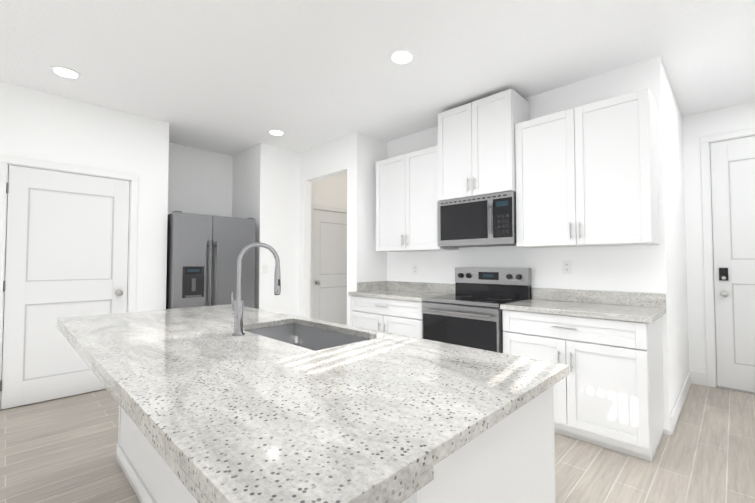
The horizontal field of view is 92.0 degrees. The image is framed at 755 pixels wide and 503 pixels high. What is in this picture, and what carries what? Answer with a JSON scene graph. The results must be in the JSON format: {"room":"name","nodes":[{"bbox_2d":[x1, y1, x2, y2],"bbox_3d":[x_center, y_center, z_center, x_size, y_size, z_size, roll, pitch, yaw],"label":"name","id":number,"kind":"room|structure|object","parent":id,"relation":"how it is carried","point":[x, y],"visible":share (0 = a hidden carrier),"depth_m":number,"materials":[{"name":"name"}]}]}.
{"room":"kitchen","nodes":[
{"label":"kitchen","id":0,"kind":"room"},
{"bbox_2d":[0,81,171,311],"bbox_3d":[-3.681,-0.069,2.629,0.115,2.837,3.855,-2,-3,44],"label":"wall","id":1,"kind":"structure","parent":0,"point":[35,124],"depth_m":3.64,"materials":[{"name":"white paint"}]},
{"bbox_2d":[0,165,129,409],"bbox_3d":[-2.835,0.301,3.374,0.110,2.065,0.881,-2,-3,44],"label":"pantry door","id":2,"kind":"structure","parent":1,"relation":"in","point":[67,246],"depth_m":3.32,"materials":[{"name":"white paint"}]},
{"bbox_2d":[0,154,138,409],"bbox_3d":[-2.878,0.269,3.426,0.131,2.151,1.022,-2,-3,44],"label":"door frame","id":3,"kind":"structure","parent":1,"relation":"attached to","point":[6,161],"depth_m":3.38,"materials":[{"name":"white wood"}]},
{"bbox_2d":[172,143,231,216],"bbox_3d":[-1.799,0.024,5.539,0.180,2.837,3.215,-2,-3,44],"label":"wall","id":4,"kind":"structure","parent":0,"point":[201,179],"depth_m":4.93,"materials":[{"name":"white paint"}]},
{"bbox_2d":[232,149,247,217],"bbox_3d":[-1.656,0.016,5.279,0.450,2.837,0.705,-2,-3,44],"label":"wall","id":5,"kind":"structure","parent":0,"point":[238,160],"depth_m":5.09,"materials":[{"name":"white paint"}]},
{"bbox_2d":[244,144,375,324],"bbox_3d":[-0.840,0.028,5.682,0.150,2.837,2.425,-2,-3,44],"label":"wall","id":6,"kind":"structure","parent":0,"point":[274,192],"depth_m":4.82,"materials":[{"name":"white paint"}]},
{"bbox_2d":[263,265,267,273],"bbox_3d":[-1.439,0.225,4.677,0.007,0.115,0.072,-2,-3,44],"label":"electrical outlet plate","id":7,"kind":"object","parent":6,"relation":"attached to","point":[265,267],"depth_m":4.68,"materials":[{"name":"white plastic"}]},
{"bbox_2d":[310,204,346,318],"bbox_3d":[-0.697,0.360,5.795,0.131,2.121,1.012,-2,-3,44],"label":"door frame","id":8,"kind":"structure","parent":6,"relation":"attached to","point":[313,206],"depth_m":5.44,"materials":[{"name":"white wood"}]},
{"bbox_2d":[313,209,346,324],"bbox_3d":[-0.646,0.392,5.751,0.110,2.035,0.871,-2,-3,44],"label":"hall door","id":9,"kind":"structure","parent":6,"relation":"in","point":[329,266],"depth_m":5.70,"materials":[{"name":"white paint"}]},
{"bbox_2d":[352,132,359,291],"bbox_3d":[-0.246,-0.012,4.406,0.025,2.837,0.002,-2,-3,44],"label":"wall","id":10,"kind":"structure","parent":0,"point":[355,271],"depth_m":4.26,"materials":[{"name":"white paint"}]},
{"bbox_2d":[0,384,754,502],"bbox_3d":[-0.619,1.339,2.270,6.600,0.060,8.100,-2,-3,44],"label":"floor","id":11,"kind":"structure","parent":0,"point":[61,450],"depth_m":2.29,"materials":[{"name":"brown wood"}]},
{"bbox_2d":[166,211,255,308],"bbox_3d":[-2.120,0.480,4.452,0.921,1.794,0.913,-2,-3,44],"label":"refrigerator","id":12,"kind":"object","parent":11,"relation":"on","point":[203,251],"visible":0.46,"depth_m":4.09,"materials":[{"name":"grey metal"}]},
{"bbox_2d":[57,324,568,502],"bbox_3d":[-0.633,0.845,1.620,2.450,0.886,1.028,-2,-3,44],"label":"kitchen island","id":13,"kind":"object","parent":11,"relation":"on","point":[511,459],"depth_m":0.94,"materials":[{"name":"white wood"}]},
{"bbox_2d":[57,304,568,502],"bbox_3d":[-0.633,0.388,1.635,2.450,0.030,1.030,-2,-3,44],"label":"island countertop","id":14,"kind":"structure","parent":13,"relation":"on","point":[256,418],"depth_m":0.88,"materials":[{"name":"white stone"}]},
{"bbox_2d":[231,242,280,335],"bbox_3d":[-0.567,0.166,1.685,0.146,0.416,0.205,-2,-3,44],"label":"faucet","id":15,"kind":"object","parent":14,"relation":"on","point":[237,307],"visible":1,"depth_m":1.63,"materials":[{"name":"silver metal"}]},
{"bbox_2d":[245,320,372,347],"bbox_3d":[-0.356,0.509,1.724,0.759,0.231,0.404,-2,-3,44],"label":"sink","id":16,"kind":"object","parent":14,"relation":"in","point":[311,335],"depth_m":2.00,"materials":[{"name":"silver metal"}]},
{"bbox_2d":[422,267,530,352],"bbox_3d":[0.883,0.746,3.315,0.754,1.189,0.710,-2,-3,44],"label":"range","id":17,"kind":"object","parent":11,"relation":"on","point":[468,313],"visible":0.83,"depth_m":3.24,"materials":[{"name":"grey metal"}]},
{"bbox_2d":[348,281,665,461],"bbox_3d":[0.881,0.837,3.368,2.762,1.014,0.651,-2,-3,44],"label":"base cabinet","id":18,"kind":"object","parent":11,"relation":"on","point":[606,346],"visible":0.69,"depth_m":2.51,"materials":[{"name":"white painted wood"},{"name":"brushed nickel"}]},
{"bbox_2d":[0,0,754,155],"bbox_3d":[-0.619,-1.497,2.360,6.600,0.060,8.100,-2,-3,44],"label":"ceiling","id":19,"kind":"structure","parent":0,"point":[231,77],"depth_m":2.71,"materials":[{"name":"white paint"}]},
{"bbox_2d":[50,66,80,78],"bbox_3d":[-2.513,-1.442,2.940,0.189,0.012,0.189,-1,-2,29],"label":"recessed light","id":20,"kind":"object","parent":19,"relation":"in","point":[66,72],"depth_m":2.93,"materials":[{"name":"white plastic"}]},
{"bbox_2d":[268,129,284,135],"bbox_3d":[-1.190,-1.399,4.290,0.189,0.012,0.189,-1,-2,29],"label":"recessed light","id":21,"kind":"object","parent":19,"relation":"in","point":[276,132],"depth_m":4.27,"materials":[{"name":"white plastic"}]},
{"bbox_2d":[389,49,414,64],"bbox_3d":[0.184,-1.449,2.721,0.189,0.012,0.189,-1,-2,29],"label":"recessed light","id":22,"kind":"object","parent":19,"relation":"in","point":[402,56],"depth_m":2.71,"materials":[{"name":"white plastic"}]},
{"bbox_2d":[376,56,675,434],"bbox_3d":[1.105,-0.035,3.706,2.885,2.837,0.150,-2,-3,44],"label":"wall","id":23,"kind":"structure","parent":0,"point":[629,268],"depth_m":3.00,"materials":[{"name":"white paint"}]},
{"bbox_2d":[413,265,417,274],"bbox_3d":[0.440,0.212,4.274,0.072,0.115,0.007,-2,-3,44],"label":"electrical outlet plate","id":24,"kind":"object","parent":23,"relation":"attached to","point":[415,267],"depth_m":4.26,"materials":[{"name":"white plastic"}]},
{"bbox_2d":[376,146,458,251],"bbox_3d":[0.420,-0.535,4.083,0.912,1.058,0.337,-2,-3,44],"label":"upper cabinet","id":25,"kind":"object","parent":23,"relation":"attached to","point":[406,206],"depth_m":3.94,"materials":[{"name":"white wood"}]},
{"bbox_2d":[436,89,529,203],"bbox_3d":[1.002,-0.939,3.491,0.760,0.877,0.387,-2,-3,44],"label":"upper cabinet","id":26,"kind":"object","parent":23,"relation":"attached to","point":[476,147],"depth_m":3.31,"materials":[{"name":"white wood"}]},
{"bbox_2d":[437,191,516,247],"bbox_3d":[0.983,-0.276,3.450,0.754,0.443,0.440,-2,-3,44],"label":"microwave","id":27,"kind":"object","parent":26,"relation":"attached to","point":[488,220],"visible":0.98,"depth_m":3.29,"materials":[{"name":"grey metal"}]},
{"bbox_2d":[562,261,571,273],"bbox_3d":[1.621,0.135,3.119,0.072,0.115,0.007,-2,-3,44],"label":"electrical outlet plate","id":28,"kind":"object","parent":23,"relation":"attached to","point":[566,267],"depth_m":3.12,"materials":[{"name":"white plastic"}]},
{"bbox_2d":[516,88,659,247],"bbox_3d":[1.626,-0.572,2.902,0.932,1.058,0.337,-2,-3,44],"label":"upper cabinet","id":29,"kind":"object","parent":23,"relation":"attached to","point":[584,175],"depth_m":2.72,"materials":[{"name":"white wood"}]},
{"bbox_2d":[668,78,691,400],"bbox_3d":[2.703,-0.046,3.359,0.115,2.837,1.590,-2,-3,44],"label":"wall","id":30,"kind":"structure","parent":0,"point":[677,170],"depth_m":3.34,"materials":[{"name":"white paint"}]},
{"bbox_2d":[670,370,692,434],"bbox_3d":[2.665,1.273,3.186,0.014,0.130,1.600,-2,-3,44],"label":"baseboard","id":31,"kind":"structure","parent":30,"relation":"attached to","point":[676,411],"depth_m":3.01,"materials":[{"name":"white wood"}]},
{"bbox_2d":[684,102,754,372],"bbox_3d":[3.732,-0.045,3.385,1.320,2.837,0.115,-2,-3,44],"label":"wall","id":32,"kind":"structure","parent":0,"point":[738,117],"depth_m":3.74,"materials":[{"name":"white paint"}]},
{"bbox_2d":[700,127,754,393],"bbox_3d":[3.731,0.080,3.370,1.067,2.526,0.131,-2,-3,44],"label":"door frame","id":33,"kind":"structure","parent":32,"relation":"attached to","point":[708,260],"depth_m":3.67,"materials":[{"name":"white wood"}]},
{"bbox_2d":[710,136,754,392],"bbox_3d":[3.692,0.109,3.320,0.926,2.435,0.119,-2,-3,44],"label":"entry door","id":34,"kind":"structure","parent":32,"relation":"in","point":[733,184],"depth_m":3.55,"materials":[{"name":"white paint"}]}
]}

